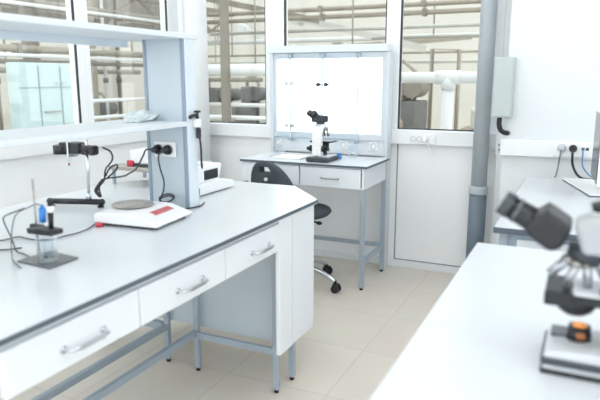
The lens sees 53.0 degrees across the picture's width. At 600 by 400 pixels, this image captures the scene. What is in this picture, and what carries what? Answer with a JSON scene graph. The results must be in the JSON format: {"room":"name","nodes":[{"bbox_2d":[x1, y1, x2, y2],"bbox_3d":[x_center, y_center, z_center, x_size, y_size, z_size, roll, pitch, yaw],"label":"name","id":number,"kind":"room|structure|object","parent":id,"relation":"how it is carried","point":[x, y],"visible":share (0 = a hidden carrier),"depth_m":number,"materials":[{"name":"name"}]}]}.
{"room":"laboratory","nodes":[
{"label":"laboratory","id":0,"kind":"room"},
{"bbox_2d":[0,39,104,126],"bbox_3d":[-10.397,-3.645,10.486,0.200,5.500,19.000,5,13,25],"label":"wall","id":1,"kind":"structure","parent":0,"point":[4,85],"depth_m":16.10,"materials":[{"name":"beige paint"}]},
{"bbox_2d":[0,140,148,207],"bbox_3d":[-2.245,-0.578,1.699,0.100,2.950,6.500,5,13,25],"label":"wall","id":2,"kind":"structure","parent":0,"point":[51,173],"depth_m":3.47,"materials":[{"name":"paint"}]},
{"bbox_2d":[0,131,146,160],"bbox_3d":[-2.196,0.021,1.751,0.045,0.089,6.420,5,13,25],"label":"trim","id":3,"kind":"structure","parent":2,"relation":"attached to","point":[7,153],"depth_m":3.38,"materials":[{"name":"white plastic"}]},
{"bbox_2d":[65,0,88,123],"bbox_3d":[-1.543,-1.075,3.054,0.070,1.610,1.077,5,13,25],"label":"window","id":4,"kind":"structure","parent":2,"relation":"in","point":[73,7],"depth_m":3.57,"materials":[{"name":"white plastic"}]},
{"bbox_2d":[80,0,177,122],"bbox_3d":[-1.114,-1.254,3.944,0.070,1.610,0.933,5,13,25],"label":"window","id":5,"kind":"structure","parent":2,"relation":"in","point":[168,8],"depth_m":3.68,"materials":[{"name":"white plastic"}]},
{"bbox_2d":[0,255,454,399],"bbox_3d":[-0.067,1.091,1.030,5.000,0.060,6.580,5,13,25],"label":"floor","id":6,"kind":"structure","parent":0,"point":[356,336],"depth_m":2.77,"materials":[{"name":"tile"}]},
{"bbox_2d":[31,311,171,399],"bbox_3d":[-1.040,0.466,2.144,0.408,0.728,1.313,5,13,25],"label":"lab bench","id":7,"kind":"object","parent":6,"relation":"on","point":[160,326],"visible":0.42,"depth_m":2.38,"materials":[{"name":"grey paint"}]},
{"bbox_2d":[0,223,279,399],"bbox_3d":[-0.511,0.517,1.888,0.481,0.728,1.305,5,13,25],"label":"lab bench","id":8,"kind":"object","parent":6,"relation":"on","point":[25,362],"visible":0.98,"depth_m":1.59,"materials":[{"name":"white laminate"}]},
{"bbox_2d":[0,180,317,347],"bbox_3d":[-0.686,0.082,2.147,1.055,0.022,1.830,5,13,25],"label":"countertop","id":9,"kind":"structure","parent":8,"relation":"on","point":[112,260],"depth_m":1.84,"materials":[{"name":"white laminate"}]},
{"bbox_2d":[0,247,21,250],"bbox_3d":[-0.906,0.145,1.757,0.177,0.004,0.019,-2,12,-9],"label":"power cable","id":10,"kind":"object","parent":9,"relation":"on","point":[18,247],"visible":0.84,"depth_m":1.76,"materials":[{"name":"grey rubber"}]},
{"bbox_2d":[3,208,28,256],"bbox_3d":[-0.786,0.087,1.687,0.088,0.147,0.037,5,13,25],"label":"lead","id":11,"kind":"object","parent":9,"relation":"on","point":[22,208],"visible":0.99,"depth_m":1.70,"materials":[{"name":"grey rubber"}]},
{"bbox_2d":[18,179,77,269],"bbox_3d":[-0.697,0.058,1.645,0.140,0.222,0.119,5,13,25],"label":"stand","id":12,"kind":"object","parent":9,"relation":"on","point":[37,229],"visible":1,"depth_m":1.63,"materials":[{"name":"grey metal"}]},
{"bbox_2d":[10,204,41,268],"bbox_3d":[-0.761,0.092,1.627,0.107,0.161,0.082,5,13,25],"label":"lead","id":13,"kind":"object","parent":12,"relation":"attached to","point":[33,204],"visible":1,"depth_m":1.65,"materials":[{"name":"grey rubber"}]},
{"bbox_2d":[34,235,58,262],"bbox_3d":[-0.691,0.130,1.643,0.060,0.070,0.060,5,13,25],"label":"beaker","id":14,"kind":"object","parent":12,"relation":"on","point":[45,256],"visible":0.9,"depth_m":1.64,"materials":[{"name":"clear glass"}]},
{"bbox_2d":[0,222,95,240],"bbox_3d":[-0.798,0.105,1.958,0.161,0.004,0.425,9,15,38],"label":"power cable","id":15,"kind":"object","parent":9,"relation":"on","point":[95,222],"visible":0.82,"depth_m":1.89,"materials":[{"name":"grey rubber"}]},
{"bbox_2d":[47,139,104,207],"bbox_3d":[-0.875,-0.108,2.358,0.237,0.268,0.086,2,12,10],"label":"stand","id":16,"kind":"object","parent":9,"relation":"on","point":[73,148],"visible":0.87,"depth_m":2.33,"materials":[{"name":"black metal"}]},
{"bbox_2d":[0,13,198,207],"bbox_3d":[-0.795,-0.203,1.844,0.302,0.657,1.262,5,13,25],"label":"shelf rack","id":17,"kind":"object","parent":9,"relation":"on","point":[168,57],"visible":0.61,"depth_m":2.25,"materials":[{"name":"metal"}]},
{"bbox_2d":[106,144,161,178],"bbox_3d":[-0.668,-0.150,2.413,0.322,0.161,0.044,9,14,37],"label":"plug","id":18,"kind":"object","parent":17,"relation":"attached to","point":[156,149],"visible":0.98,"depth_m":2.33,"materials":[{"name":"black plastic"}]},
{"bbox_2d":[123,109,157,122],"bbox_3d":[-0.603,-0.327,2.315,0.117,0.043,0.252,0,11,-1],"label":"pouch","id":19,"kind":"object","parent":17,"relation":"on","point":[143,115],"visible":0.94,"depth_m":2.25,"materials":[{"name":"white plastic"}]},
{"bbox_2d":[158,145,204,208],"bbox_3d":[-0.453,-0.091,2.331,0.183,0.244,0.096,-4,12,-20],"label":"plug","id":20,"kind":"object","parent":17,"relation":"attached to","point":[167,149],"visible":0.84,"depth_m":2.32,"materials":[{"name":"black plastic"}]},
{"bbox_2d":[188,110,200,126],"bbox_3d":[-0.399,-0.308,2.289,0.024,0.063,0.063,5,13,25],"label":"clamp","id":21,"kind":"object","parent":17,"relation":"attached to","point":[196,122],"visible":1,"depth_m":2.29,"materials":[{"name":"plastic"}]},
{"bbox_2d":[196,127,202,168],"bbox_3d":[-0.389,-0.201,2.334,0.015,0.161,0.022,5,13,25],"label":"hanging cable","id":22,"kind":"object","parent":21,"relation":"hanging from","point":[198,130],"visible":1,"depth_m":2.33,"materials":[{"name":"black rubber"}]},
{"bbox_2d":[94,147,117,197],"bbox_3d":[-0.770,-0.114,2.439,0.094,0.229,0.201,-7,13,-31],"label":"cable","id":23,"kind":"object","parent":9,"relation":"on","point":[102,180],"visible":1,"depth_m":2.50,"materials":[{"name":"black rubber"}]},
{"bbox_2d":[109,162,148,183],"bbox_3d":[-0.730,-0.130,2.915,0.275,0.091,0.250,5,13,25],"label":"tray","id":24,"kind":"object","parent":9,"relation":"on","point":[121,166],"visible":0.23,"depth_m":2.82,"materials":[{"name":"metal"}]},
{"bbox_2d":[127,148,147,166],"bbox_3d":[-0.706,-0.202,2.852,0.180,0.073,0.136,5,13,25],"label":"box","id":25,"kind":"object","parent":24,"relation":"on","point":[135,155],"visible":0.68,"depth_m":2.82,"materials":[{"name":"grey plastic"}]},
{"bbox_2d":[94,199,190,229],"bbox_3d":[-0.557,0.048,2.119,0.258,0.056,0.253,4,12,19],"label":"balance","id":26,"kind":"object","parent":9,"relation":"on","point":[141,213],"visible":1,"depth_m":2.06,"materials":[{"name":"white plastic"}]},
{"bbox_2d":[198,161,233,195],"bbox_3d":[-0.468,-0.105,2.684,0.206,0.124,0.335,5,13,25],"label":"balance","id":27,"kind":"object","parent":9,"relation":"on","point":[209,180],"visible":0.34,"depth_m":2.63,"materials":[{"name":"white plastic"}]},
{"bbox_2d":[198,161,220,183],"bbox_3d":[-0.482,-0.120,2.638,0.178,0.075,0.238,5,13,25],"label":"digital display","id":28,"kind":"object","parent":27,"relation":"attached to","point":[210,173],"depth_m":2.63,"materials":[{"name":"white plastic"}]},
{"bbox_2d":[177,0,183,32],"bbox_3d":[-0.827,-1.102,4.306,0.094,2.950,0.094,5,13,25],"label":"pipe","id":29,"kind":"object","parent":6,"relation":"on","point":[180,8],"visible":0.02,"depth_m":4.23,"materials":[{"name":"white metal"}]},
{"bbox_2d":[183,0,211,161],"bbox_3d":[-0.727,-1.084,4.217,0.168,2.950,0.168,5,13,25],"label":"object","id":30,"kind":"object","parent":6,"relation":"on","point":[195,13],"visible":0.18,"depth_m":4.18,"materials":[{"name":"white metal"}]},
{"bbox_2d":[158,205,313,379],"bbox_3d":[-0.419,0.340,2.768,1.020,0.728,0.556,5,13,25],"label":"base cabinet","id":31,"kind":"object","parent":6,"relation":"on","point":[241,304],"visible":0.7,"depth_m":2.47,"materials":[{"name":"white laminate"}]},
{"bbox_2d":[251,160,340,293],"bbox_3d":[-0.028,0.132,3.640,0.612,0.793,0.632,7,14,33],"label":"chair","id":32,"kind":"object","parent":6,"relation":"on","point":[276,175],"visible":0.36,"depth_m":3.42,"materials":[{"name":"grey plastic"}]},
{"bbox_2d":[240,151,389,289],"bbox_3d":[0.091,0.106,3.877,0.843,0.750,0.458,5,13,25],"label":"lab table","id":33,"kind":"object","parent":6,"relation":"on","point":[348,172],"visible":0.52,"depth_m":3.63,"materials":[{"name":"white laminate"}]},
{"bbox_2d":[270,152,311,159],"bbox_3d":[-0.051,-0.286,3.871,0.215,0.019,0.200,5,13,25],"label":"paper","id":34,"kind":"object","parent":33,"relation":"on","point":[282,155],"visible":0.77,"depth_m":3.86,"materials":[{"name":"paper"}]},
{"bbox_2d":[306,110,338,162],"bbox_3d":[0.132,-0.396,3.672,0.159,0.309,0.186,5,13,25],"label":"microscope","id":35,"kind":"object","parent":33,"relation":"on","point":[319,147],"visible":1,"depth_m":3.62,"materials":[{"name":"grey plastic"}]},
{"bbox_2d":[267,43,393,269],"bbox_3d":[0.183,-0.291,4.054,0.855,1.458,0.103,5,13,25],"label":"board","id":36,"kind":"object","parent":6,"relation":"on","point":[350,84],"visible":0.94,"depth_m":3.95,"materials":[{"name":"blue paint"}]},
{"bbox_2d":[466,0,497,258],"bbox_3d":[1.079,-0.933,3.467,0.117,2.950,0.117,5,13,25],"label":"downpipe","id":37,"kind":"object","parent":6,"relation":"on","point":[478,189],"visible":0.94,"depth_m":3.53,"materials":[{"name":"grey metal"}]},
{"bbox_2d":[369,243,599,399],"bbox_3d":[0.756,0.692,0.961,1.222,0.750,1.603,5,13,25],"label":"bench","id":38,"kind":"object","parent":6,"relation":"on","point":[483,337],"visible":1,"depth_m":1.16,"materials":[{"name":"white laminate"}]},
{"bbox_2d":[495,192,599,382],"bbox_3d":[0.492,0.147,1.021,0.321,0.294,0.148,5,13,25],"label":"microscope","id":39,"kind":"object","parent":38,"relation":"on","point":[572,350],"visible":1,"depth_m":1.02,"materials":[{"name":"grey plastic"}]},
{"bbox_2d":[490,132,502,243],"bbox_3d":[1.197,0.056,3.669,0.056,0.930,0.045,5,13,25],"label":"cable conduit","id":40,"kind":"object","parent":6,"relation":"on","point":[499,136],"visible":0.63,"depth_m":3.63,"materials":[{"name":"white plastic"}]},
{"bbox_2d":[493,177,599,251],"bbox_3d":[1.431,0.403,2.398,1.158,0.750,1.170,5,13,25],"label":"side table","id":41,"kind":"object","parent":6,"relation":"on","point":[537,192],"visible":0.3,"depth_m":2.43,"materials":[{"name":"white laminate"}]},
{"bbox_2d":[562,110,599,196],"bbox_3d":[1.329,-0.221,2.700,0.135,0.354,0.507,2,12,9],"label":"monitor","id":42,"kind":"object","parent":41,"relation":"on","point":[590,187],"visible":1,"depth_m":2.67,"materials":[{"name":"white plastic"}]},
{"bbox_2d":[102,0,480,129],"bbox_3d":[3.289,-4.462,14.553,21.000,5.500,0.200,5,13,25],"label":"wall","id":43,"kind":"structure","parent":0,"point":[132,85],"depth_m":15.24,"materials":[{"name":"beige paint"}]},
{"bbox_2d":[210,0,511,267],"bbox_3d":[0.252,-1.047,4.033,2.380,2.950,0.102,5,13,25],"label":"wall","id":44,"kind":"structure","parent":0,"point":[429,197],"depth_m":3.96,"materials":[{"name":"paint"}]},
{"bbox_2d":[210,0,274,124],"bbox_3d":[-0.494,-1.327,4.309,0.732,1.610,0.070,5,13,25],"label":"window","id":45,"kind":"structure","parent":44,"relation":"in","point":[269,4],"depth_m":4.20,"materials":[{"name":"white plastic"}]},
{"bbox_2d":[274,0,393,51],"bbox_3d":[0.220,-1.261,3.978,0.848,1.610,0.070,5,13,25],"label":"window","id":46,"kind":"structure","parent":44,"relation":"in","point":[280,6],"depth_m":4.11,"materials":[{"name":"white plastic"}]},
{"bbox_2d":[210,123,495,147],"bbox_3d":[0.217,-0.449,4.090,2.310,0.089,0.045,5,13,25],"label":"trim","id":47,"kind":"structure","parent":44,"relation":"attached to","point":[443,138],"depth_m":3.87,"materials":[{"name":"white plastic"}]},
{"bbox_2d":[314,249,459,273],"bbox_3d":[0.211,0.385,4.277,2.342,0.045,0.015,5,13,25],"label":"baseboard","id":48,"kind":"structure","parent":44,"relation":"attached to","point":[354,257],"depth_m":4.06,"materials":[{"name":"white plastic"}]},
{"bbox_2d":[409,134,435,144],"bbox_3d":[0.773,-0.384,3.804,0.165,0.064,0.012,5,13,25],"label":"strip","id":49,"kind":"object","parent":44,"relation":"attached to","point":[414,138],"visible":0.94,"depth_m":3.80,"materials":[{"name":"white plastic"}]},
{"bbox_2d":[422,137,434,155],"bbox_3d":[0.805,-0.337,3.770,0.086,0.116,0.034,5,13,25],"label":"plug","id":50,"kind":"object","parent":49,"relation":"attached to","point":[424,139],"visible":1,"depth_m":3.76,"materials":[{"name":"plastic"}]},
{"bbox_2d":[392,0,506,132],"bbox_3d":[0.907,-1.197,3.660,0.672,1.610,0.070,5,13,25],"label":"window","id":51,"kind":"structure","parent":44,"relation":"in","point":[398,4],"depth_m":3.79,"materials":[{"name":"white plastic"}]},
{"bbox_2d":[496,0,599,244],"bbox_3d":[2.290,-0.813,2.867,2.398,2.950,0.510,5,13,25],"label":"wall","id":52,"kind":"structure","parent":0,"point":[555,44],"depth_m":3.10,"materials":[{"name":"paint"}]},
{"bbox_2d":[491,57,515,117],"bbox_3d":[1.072,-0.592,3.173,0.104,0.312,0.063,5,13,25],"label":"junction box","id":53,"kind":"object","parent":52,"relation":"attached to","point":[504,67],"visible":1,"depth_m":3.15,"materials":[{"name":"grey metal"}]},
{"bbox_2d":[497,118,509,135],"bbox_3d":[1.088,-0.392,3.219,0.074,0.097,0.034,-2,11,-8],"label":"conduit elbow","id":54,"kind":"object","parent":52,"relation":"attached to","point":[501,130],"visible":0.99,"depth_m":3.21,"materials":[{"name":"black plastic"}]},
{"bbox_2d":[500,139,592,159],"bbox_3d":[2.170,-0.186,2.741,2.405,0.086,0.040,5,13,25],"label":"trim","id":55,"kind":"structure","parent":52,"relation":"attached to","point":[511,147],"depth_m":3.17,"materials":[{"name":"white plastic"}]},
{"bbox_2d":[552,142,592,157],"bbox_3d":[1.393,-0.255,3.073,0.190,0.075,0.013,5,13,25],"label":"strip","id":56,"kind":"object","parent":52,"relation":"attached to","point":[588,147],"visible":0.72,"depth_m":3.06,"materials":[{"name":"white plastic"}]},
{"bbox_2d":[554,144,565,177],"bbox_3d":[1.326,-0.197,3.071,0.042,0.167,0.068,5,13,25],"label":"plug","id":57,"kind":"object","parent":56,"relation":"attached to","point":[561,148],"visible":1,"depth_m":3.07,"materials":[{"name":"plastic"}]},
{"bbox_2d":[569,145,592,178],"bbox_3d":[1.420,-0.187,3.019,0.047,0.166,0.162,-9,15,-39],"label":"plug","id":58,"kind":"object","parent":56,"relation":"attached to","point":[572,148],"visible":0.8,"depth_m":3.04,"materials":[{"name":"plastic"}]},
{"bbox_2d":[581,149,592,177],"bbox_3d":[1.462,-0.182,3.023,0.100,0.144,0.020,9,15,39],"label":"cable","id":59,"kind":"object","parent":56,"relation":"attached to","point":[582,149],"visible":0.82,"depth_m":3.04,"materials":[{"name":"blue plastic"}]},
{"bbox_3d":[-0.814,-0.026,6.592,21.000,0.059,19.000,5,13,25],"label":"floor","id":60,"kind":"structure","parent":0,"visible":0},
{"bbox_2d":[0,78,3,129],"bbox_3d":[-3.816,-2.999,7.273,0.094,5.500,0.096,5,13,25],"label":"pipe","id":61,"kind":"object","parent":60,"relation":"on","point":[1,114],"visible":0.38,"depth_m":7.65,"materials":[{"name":"beige metal"}]},
{"bbox_2d":[18,8,40,59],"bbox_3d":[-3.653,-3.087,7.966,0.256,5.400,0.256,5,13,25],"label":"steel column","id":62,"kind":"structure","parent":60,"relation":"on","point":[22,11],"depth_m":8.08,"materials":[{"name":"beige metal"}]},
{"bbox_2d":[6,62,73,128],"bbox_3d":[-2.906,-0.858,6.971,0.200,1.420,0.860,5,13,25],"label":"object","id":63,"kind":"object","parent":60,"relation":"on","point":[40,94],"visible":0.47,"depth_m":6.73,"materials":[{"name":"glass"}]},
{"bbox_2d":[86,0,100,121],"bbox_3d":[-3.230,-3.309,9.072,0.192,5.400,0.192,5,13,25],"label":"steel column","id":64,"kind":"structure","parent":60,"relation":"on","point":[94,74],"depth_m":9.33,"materials":[{"name":"beige metal"}]},
{"bbox_2d":[99,0,109,120],"bbox_3d":[-3.126,-3.425,9.393,0.078,5.500,0.080,5,13,25],"label":"pipe","id":65,"kind":"object","parent":60,"relation":"on","point":[105,79],"visible":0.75,"depth_m":9.66,"materials":[{"name":"metal"}]},
{"bbox_2d":[99,92,120,120],"bbox_3d":[-3.439,-1.349,10.413,0.530,1.027,0.500,5,13,25],"label":"machine","id":66,"kind":"object","parent":60,"relation":"on","point":[113,107],"visible":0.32,"depth_m":10.26,"materials":[{"name":"beige metal"}]},
{"bbox_2d":[107,0,123,118],"bbox_3d":[-3.381,-3.662,10.823,0.192,5.400,0.192,5,13,25],"label":"steel column","id":67,"kind":"structure","parent":60,"relation":"on","point":[109,2],"depth_m":11.05,"materials":[{"name":"beige metal"}]},
{"bbox_2d":[2,0,233,35],"bbox_3d":[-4.241,-3.202,9.299,0.200,0.540,12.000,5,13,25],"label":"girder","id":68,"kind":"object","parent":67,"relation":"attached to","point":[142,2],"visible":0.24,"depth_m":11.55,"materials":[{"name":"brown metal"}]},
{"bbox_2d":[113,0,122,119],"bbox_3d":[-3.143,-3.579,10.160,0.094,5.500,0.096,5,13,25],"label":"pipe","id":69,"kind":"object","parent":60,"relation":"on","point":[118,79],"visible":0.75,"depth_m":10.43,"materials":[{"name":"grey metal"}]},
{"bbox_2d":[93,97,144,119],"bbox_3d":[-2.502,-1.029,8.954,0.050,0.975,2.700,5,13,25],"label":"guard rail","id":70,"kind":"object","parent":60,"relation":"on","point":[132,98],"visible":0.12,"depth_m":8.58,"materials":[{"name":"metal"}]},
{"bbox_2d":[208,77,240,121],"bbox_3d":[-1.656,-1.807,12.056,0.900,1.278,0.800,5,13,25],"label":"machine","id":71,"kind":"object","parent":60,"relation":"on","point":[214,92],"visible":0.3,"depth_m":11.71,"materials":[{"name":"metal"}]},
{"bbox_2d":[219,0,230,121],"bbox_3d":[-0.996,-3.047,7.765,0.147,5.400,0.147,5,13,25],"label":"steel column","id":72,"kind":"structure","parent":60,"relation":"on","point":[223,4],"depth_m":7.97,"materials":[{"name":"beige metal"}]},
{"bbox_2d":[209,102,265,121],"bbox_3d":[-0.624,-0.998,9.013,2.850,0.890,0.060,5,13,25],"label":"rail","id":73,"kind":"object","parent":60,"relation":"on","point":[263,105],"visible":0.11,"depth_m":9.02,"materials":[{"name":"metal"}]},
{"bbox_2d":[210,115,265,120],"bbox_3d":[-0.924,-0.804,8.407,2.850,0.750,0.060,5,13,25],"label":"rail","id":74,"kind":"object","parent":60,"relation":"on","point":[233,117],"visible":0.08,"depth_m":8.25,"materials":[{"name":"metal"}]},
{"bbox_2d":[235,76,265,122],"bbox_3d":[-0.900,-1.728,11.595,0.515,1.305,0.500,5,13,25],"label":"machine","id":75,"kind":"object","parent":60,"relation":"on","point":[249,94],"visible":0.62,"depth_m":11.39,"materials":[{"name":"metal"}]},
{"bbox_2d":[259,107,265,122],"bbox_3d":[-0.248,-1.629,11.300,0.808,1.228,0.700,5,13,25],"label":"machine","id":76,"kind":"object","parent":60,"relation":"on","point":[262,111],"visible":0.02,"depth_m":11.13,"materials":[{"name":"metal"}]},
{"bbox_2d":[400,59,428,128],"bbox_3d":[1.479,-1.310,8.952,0.752,1.527,0.800,5,13,25],"label":"machine","id":77,"kind":"object","parent":60,"relation":"on","point":[413,113],"visible":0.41,"depth_m":8.60,"materials":[{"name":"metal"}]},
{"bbox_2d":[401,70,476,128],"bbox_3d":[1.989,-0.441,5.158,3.800,1.317,0.124,5,13,25],"label":"pipe","id":78,"kind":"object","parent":60,"relation":"on","point":[448,79],"visible":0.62,"depth_m":5.35,"materials":[{"name":"white plastic"}]},
{"bbox_2d":[427,49,461,129],"bbox_3d":[2.249,-1.501,9.445,0.484,1.708,0.064,5,13,25],"label":"pipe","id":79,"kind":"object","parent":60,"relation":"on","point":[457,93],"visible":0.7,"depth_m":9.37,"materials":[{"name":"beige metal"}]},
{"bbox_2d":[458,108,474,129],"bbox_3d":[2.389,-0.744,7.273,0.900,1.078,0.800,5,13,25],"label":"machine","id":80,"kind":"object","parent":60,"relation":"on","point":[471,127],"visible":0.09,"depth_m":7.09,"materials":[{"name":"metal"}]},
{"bbox_3d":[-0.814,-5.458,5.501,21.000,0.020,19.000,5,13,25],"label":"ceiling","id":81,"kind":"structure","parent":0,"visible":0},
{"bbox_2d":[0,0,140,74],"bbox_3d":[-3.518,-3.978,8.794,0.080,4.180,3.200,5,13,25],"label":"pipe","id":82,"kind":"object","parent":81,"relation":"hanging from","point":[2,69],"visible":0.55,"depth_m":10.06,"materials":[{"name":"beige metal"}]},
{"bbox_2d":[0,52,142,61],"bbox_3d":[-3.554,-3.588,6.408,0.050,4.005,7.600,5,13,25],"label":"pipe","id":83,"kind":"object","parent":81,"relation":"hanging from","point":[20,55],"visible":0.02,"depth_m":7.68,"materials":[{"name":"beige metal"}]},
{"bbox_2d":[0,0,150,66],"bbox_3d":[-3.916,-3.589,6.582,0.060,4.070,7.600,5,13,25],"label":"pipe","id":84,"kind":"object","parent":81,"relation":"hanging from","point":[2,61],"visible":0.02,"depth_m":8.80,"materials":[{"name":"brown metal"}]},
{"bbox_2d":[0,0,154,57],"bbox_3d":[-3.843,-3.644,6.536,0.130,3.945,7.600,5,13,25],"label":"pipe","id":85,"kind":"object","parent":81,"relation":"hanging from","point":[13,47],"visible":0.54,"depth_m":8.05,"materials":[{"name":"beige metal"}]},
{"bbox_2d":[0,0,159,24],"bbox_3d":[-3.671,-3.885,6.405,0.160,3.420,7.600,5,13,25],"label":"pipe","id":86,"kind":"object","parent":81,"relation":"hanging from","point":[43,2],"visible":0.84,"depth_m":8.37,"materials":[{"name":"brown metal"}]},
{"bbox_2d":[0,0,159,22],"bbox_3d":[-3.283,-3.838,6.227,0.044,3.442,7.600,5,13,25],"label":"pipe","id":87,"kind":"object","parent":81,"relation":"hanging from","point":[12,2],"visible":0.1,"depth_m":7.35,"materials":[{"name":"beige metal"}]},
{"bbox_2d":[2,0,160,30],"bbox_3d":[-5.811,-4.622,9.206,0.800,3.080,13.000,5,13,25],"label":"cable tray","id":88,"kind":"object","parent":81,"relation":"hanging from","point":[140,9],"visible":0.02,"depth_m":12.86,"materials":[{"name":"brown metal"}]},
{"bbox_2d":[134,0,136,27],"bbox_3d":[-4.187,-3.850,6.660,0.140,3.590,7.600,5,13,25],"label":"pipe","id":89,"kind":"object","parent":81,"relation":"hanging from","point":[134,0],"visible":0.02,"depth_m":9.95,"materials":[{"name":"beige metal"}]},
{"bbox_2d":[208,0,262,81],"bbox_3d":[-1.395,-4.133,9.883,1.700,4.305,0.070,5,13,25],"label":"pipe","id":90,"kind":"object","parent":81,"relation":"hanging from","point":[255,79],"visible":0.62,"depth_m":9.99,"materials":[{"name":"brown metal"}]},
{"bbox_2d":[208,0,353,75],"bbox_3d":[-0.640,-3.823,8.114,3.400,4.215,0.170,5,13,25],"label":"duct","id":91,"kind":"object","parent":81,"relation":"hanging from","point":[213,69],"visible":0.24,"depth_m":8.51,"materials":[{"name":"beige metal"}]},
{"bbox_2d":[207,4,478,44],"bbox_3d":[3.772,-4.722,10.771,13.000,3.500,0.100,5,13,25],"label":"pipe","id":92,"kind":"object","parent":81,"relation":"hanging from","point":[349,38],"visible":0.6,"depth_m":12.74,"materials":[{"name":"beige metal"}]},
{"bbox_2d":[208,3,477,63],"bbox_3d":[3.918,-4.808,12.262,14.000,3.920,0.080,5,13,25],"label":"pipe","id":93,"kind":"object","parent":81,"relation":"hanging from","point":[435,60],"visible":0.21,"depth_m":13.16,"materials":[{"name":"metal"}]},
{"bbox_2d":[208,0,477,56],"bbox_3d":[3.656,-4.410,9.987,12.500,3.802,0.044,5,13,25],"label":"pipe","id":94,"kind":"object","parent":81,"relation":"hanging from","point":[463,51],"visible":0.26,"depth_m":11.11,"materials":[{"name":"beige metal"}]},
{"bbox_2d":[207,7,480,24],"bbox_3d":[3.361,-4.194,7.781,11.150,3.356,0.112,5,13,25],"label":"pipe","id":95,"kind":"object","parent":81,"relation":"hanging from","point":[425,12],"visible":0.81,"depth_m":9.21,"materials":[{"name":"beige metal"}]},
{"bbox_2d":[207,0,480,16],"bbox_3d":[3.326,-4.240,7.698,11.150,3.235,0.100,5,13,25],"label":"pipe","id":96,"kind":"object","parent":81,"relation":"hanging from","point":[423,3],"visible":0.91,"depth_m":9.13,"materials":[{"name":"beige metal"}]},
{"bbox_2d":[210,22,479,35],"bbox_3d":[3.455,-4.158,7.991,11.150,3.510,0.060,5,13,25],"label":"pipe","id":97,"kind":"object","parent":81,"relation":"hanging from","point":[472,24],"visible":0.4,"depth_m":9.47,"materials":[{"name":"metal"}]},
{"bbox_2d":[213,3,480,16],"bbox_3d":[4.004,-5.441,12.320,14.000,2.700,0.100,5,13,25],"label":"pipe","id":98,"kind":"object","parent":81,"relation":"hanging from","point":[466,3],"visible":0.09,"depth_m":13.76,"materials":[{"name":"beige metal"}]},
{"bbox_2d":[371,0,478,39],"bbox_3d":[4.852,-3.992,7.520,8.200,3.650,0.060,5,13,25],"label":"pipe","id":99,"kind":"object","parent":81,"relation":"hanging from","point":[462,35],"visible":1,"depth_m":9.14,"materials":[{"name":"metal"}]},
{"label":"outside","id":100,"kind":"structure","parent":0,"visible":0},
{"bbox_2d":[290,12,426,51],"bbox_3d":[1.010,-3.024,10.752,2.521,0.794,0.240,5,13,25],"label":"brace","id":101,"kind":"object","parent":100,"point":[324,24],"visible":0.57,"depth_m":10.68,"materials":[{"name":"metal"}]},
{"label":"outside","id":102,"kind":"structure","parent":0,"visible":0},
{"bbox_2d":[236,23,295,45],"bbox_3d":[-0.558,-2.956,10.957,1.314,0.539,0.160,5,13,25],"label":"brace","id":103,"kind":"object","parent":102,"point":[240,27],"visible":0.46,"depth_m":11.06,"materials":[{"name":"white metal"}]},
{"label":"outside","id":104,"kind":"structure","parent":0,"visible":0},
{"bbox_2d":[206,0,319,23],"bbox_3d":[-0.910,-3.417,10.583,2.709,0.713,0.200,5,13,25],"label":"brace","id":105,"kind":"object","parent":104,"point":[235,4],"visible":0.54,"depth_m":10.53,"materials":[{"name":"brown metal"}]},
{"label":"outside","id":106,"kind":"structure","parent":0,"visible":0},
{"bbox_2d":[332,37,471,44],"bbox_3d":[1.894,-2.972,11.464,2.688,0.304,0.200,5,13,25],"label":"brace","id":107,"kind":"object","parent":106,"point":[432,40],"visible":0.25,"depth_m":11.19,"materials":[{"name":"beige metal"}]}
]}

